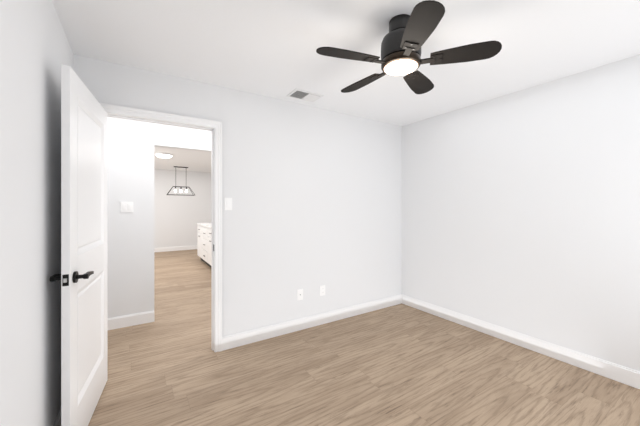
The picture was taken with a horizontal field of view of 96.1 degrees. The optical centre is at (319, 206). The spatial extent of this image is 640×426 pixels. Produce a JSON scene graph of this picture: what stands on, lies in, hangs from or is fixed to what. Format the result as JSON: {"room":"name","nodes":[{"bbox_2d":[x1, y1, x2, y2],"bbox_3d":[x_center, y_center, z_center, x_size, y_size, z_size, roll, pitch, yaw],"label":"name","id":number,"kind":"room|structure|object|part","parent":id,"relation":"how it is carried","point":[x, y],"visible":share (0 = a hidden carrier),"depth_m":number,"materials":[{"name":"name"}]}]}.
{"room":"empty bedroom","nodes":[
{"label":"empty bedroom","id":0,"kind":"room"},
{"bbox_2d":[0,0,72,425],"bbox_3d":[-0.938,0.107,0.652,0.120,2.440,3.352,0,0,-33],"label":"wall","id":1,"kind":"structure","parent":0,"point":[36,52],"depth_m":1.23,"materials":[{"name":"white paint"}]},
{"bbox_2d":[54,407,60,425],"bbox_3d":[-0.913,1.264,0.758,0.036,0.125,3.202,0,0,-33],"label":"baseboard","id":2,"kind":"structure","parent":1,"relation":"attached to","point":[58,420],"depth_m":1.64,"materials":[{"name":"white paint"}]},
{"bbox_2d":[107,117,210,318],"bbox_3d":[-1.441,0.107,3.718,5.040,2.440,0.120,0,0,-33],"label":"wall","id":3,"kind":"structure","parent":0,"point":[131,144],"depth_m":3.21,"materials":[{"name":"white paint"}]},
{"bbox_2d":[121,202,132,211],"bbox_3d":[-2.140,0.001,3.192,0.116,0.115,0.010,0,0,-33],"label":"light switch","id":4,"kind":"object","parent":3,"relation":"attached to","point":[126,206],"visible":1,"depth_m":3.19,"materials":[{"name":"white plastic"}]},
{"bbox_2d":[107,311,153,329],"bbox_3d":[-2.670,1.264,2.848,1.790,0.125,0.014,0,0,-33],"label":"baseboard","id":5,"kind":"structure","parent":3,"relation":"attached to","point":[145,317],"depth_m":3.20,"materials":[{"name":"white paint"}]},
{"bbox_2d":[154,169,210,247],"bbox_3d":[-4.607,0.107,8.641,4.800,2.440,0.120,0,0,-33],"label":"wall","id":6,"kind":"structure","parent":0,"point":[178,216],"depth_m":8.77,"materials":[{"name":"white paint"}]},
{"bbox_2d":[154,245,196,251],"bbox_3d":[-4.558,1.264,8.592,4.770,0.125,0.016,0,0,-33],"label":"baseboard","id":7,"kind":"structure","parent":6,"relation":"attached to","point":[163,249],"depth_m":8.69,"materials":[{"name":"white paint"}]},
{"bbox_2d":[73,54,401,336],"bbox_3d":[-0.365,0.107,3.085,3.715,2.440,0.120,0,0,-33],"label":"wall","id":8,"kind":"structure","parent":0,"point":[314,194],"depth_m":3.05,"materials":[{"name":"white paint"}]},
{"bbox_2d":[100,103,221,351],"bbox_3d":[-1.345,0.271,2.455,0.958,2.111,0.156,0,0,-33],"label":"door frame","id":9,"kind":"structure","parent":8,"relation":"attached to","point":[130,111],"depth_m":2.63,"materials":[{"name":"white paint"}]},
{"bbox_2d":[49,65,106,425],"bbox_3d":[-1.457,0.303,1.816,0.156,2.032,0.837,0,0,-26],"label":"door","id":10,"kind":"structure","parent":9,"relation":"attached to","point":[83,240],"depth_m":1.65,"materials":[{"name":"white paint"}]},
{"bbox_3d":[-1.457,0.309,1.816,0.155,1.670,0.837,0,0,-26],"label":"door hardware","id":11,"kind":"part","parent":10,"relation":"part of","materials":[{"name":"black metal"}]},
{"bbox_2d":[224,198,231,209],"bbox_3d":[-0.857,-0.027,2.691,0.070,0.115,0.010,0,0,-33],"label":"bedroom light switch","id":12,"kind":"object","parent":8,"relation":"attached to","point":[227,203],"visible":1,"depth_m":2.69,"materials":[{"name":"white plastic"}]},
{"bbox_2d":[297,289,302,300],"bbox_3d":[-0.213,0.947,3.103,0.070,0.115,0.014,0,0,-33],"label":"electrical outlet","id":13,"kind":"object","parent":8,"relation":"attached to","point":[299,294],"visible":1,"depth_m":3.10,"materials":[{"name":"white plastic"}]},
{"bbox_2d":[222,294,401,350],"bbox_3d":[0.106,1.264,3.307,2.404,0.125,0.016,0,0,-33],"label":"baseboard","id":14,"kind":"structure","parent":8,"relation":"attached to","point":[255,335],"depth_m":3.12,"materials":[{"name":"white paint"}]},
{"bbox_2d":[320,285,324,295],"bbox_3d":[0.030,0.947,3.263,0.070,0.115,0.008,0,0,-33],"label":"electrical outlet","id":15,"kind":"object","parent":8,"relation":"attached to","point":[322,290],"visible":1,"depth_m":3.26,"materials":[{"name":"white plastic"}]},
{"bbox_2d":[52,0,639,171],"bbox_3d":[-1.808,-1.163,4.307,4.819,0.100,10.440,0,0,-33],"label":"ceiling","id":16,"kind":"structure","parent":0,"point":[267,48],"depth_m":1.96,"materials":[{"name":"white paint"}]},
{"bbox_2d":[155,153,172,157],"bbox_3d":[-3.283,-1.074,6.057,0.320,0.079,0.320,0,0,-33],"label":"flush ceiling light","id":17,"kind":"object","parent":16,"relation":"attached to","point":[164,155],"visible":1,"depth_m":5.96,"materials":[{"name":"white glass"}]},
{"bbox_2d":[167,166,194,195],"bbox_3d":[-3.864,-0.719,8.002,0.702,0.788,0.252,0,0,-33],"label":"pendant light","id":18,"kind":"object","parent":16,"relation":"hanging from","point":[180,186],"visible":1,"depth_m":7.98,"materials":[{"name":"black metal"}]},
{"bbox_2d":[287,89,323,101],"bbox_3d":[-0.150,-1.106,2.876,0.310,0.014,0.205,0,0,-33],"label":"ceiling vent","id":19,"kind":"object","parent":16,"relation":"in","point":[304,95],"visible":1,"depth_m":2.86,"materials":[{"name":"silver metal"}]},
{"bbox_2d":[316,0,501,93],"bbox_3d":[0.459,-0.964,1.755,1.006,0.298,0.976,0,0,-33],"label":"ceiling fan","id":20,"kind":"object","parent":16,"relation":"hanging from","point":[406,37],"visible":1,"depth_m":1.63,"materials":[{"name":"black"}]},
{"bbox_2d":[88,249,639,425],"bbox_3d":[-1.808,1.377,4.307,4.819,0.100,10.440,0,0,-33],"label":"floor","id":21,"kind":"structure","parent":0,"point":[401,365],"depth_m":2.24,"materials":[{"name":"brown wood"}]},
{"bbox_2d":[197,223,200,256],"bbox_3d":[-2.656,0.889,7.142,0.619,0.876,0.613,0,0,-33],"label":"base cabinet","id":22,"kind":"object","parent":21,"relation":"on","point":[199,224],"depth_m":7.00,"materials":[{"name":"white paint"}]},
{"bbox_2d":[201,227,204,261],"bbox_3d":[-2.325,0.889,6.627,0.619,0.876,0.612,0,0,-33],"label":"base cabinet","id":23,"kind":"object","parent":21,"relation":"on","point":[204,241],"depth_m":6.69,"materials":[{"name":"white paint"}]},
{"bbox_2d":[205,227,210,266],"bbox_3d":[-1.993,0.889,6.112,0.619,0.876,0.613,0,0,-33],"label":"base cabinet","id":24,"kind":"object","parent":21,"relation":"on","point":[207,229],"depth_m":6.23,"materials":[{"name":"white paint"}]},
{"bbox_2d":[201,223,210,226],"bbox_3d":[-2.163,0.431,6.367,0.629,0.040,2.490,0,0,-33],"label":"countertop","id":25,"kind":"structure","parent":24,"relation":"on","point":[202,224],"depth_m":6.74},
{"bbox_2d":[402,54,639,371],"bbox_3d":[2.086,0.107,2.597,0.120,2.440,3.352,0,0,-33],"label":"wall","id":26,"kind":"structure","parent":0,"point":[520,211],"depth_m":2.63,"materials":[{"name":"white paint"}]},
{"bbox_2d":[402,294,639,388],"bbox_3d":[1.988,1.264,2.623,0.016,0.125,3.202,0,0,-33],"label":"baseboard","id":27,"kind":"structure","parent":26,"relation":"attached to","point":[618,373],"depth_m":2.62,"materials":[{"name":"white paint"}]}
]}

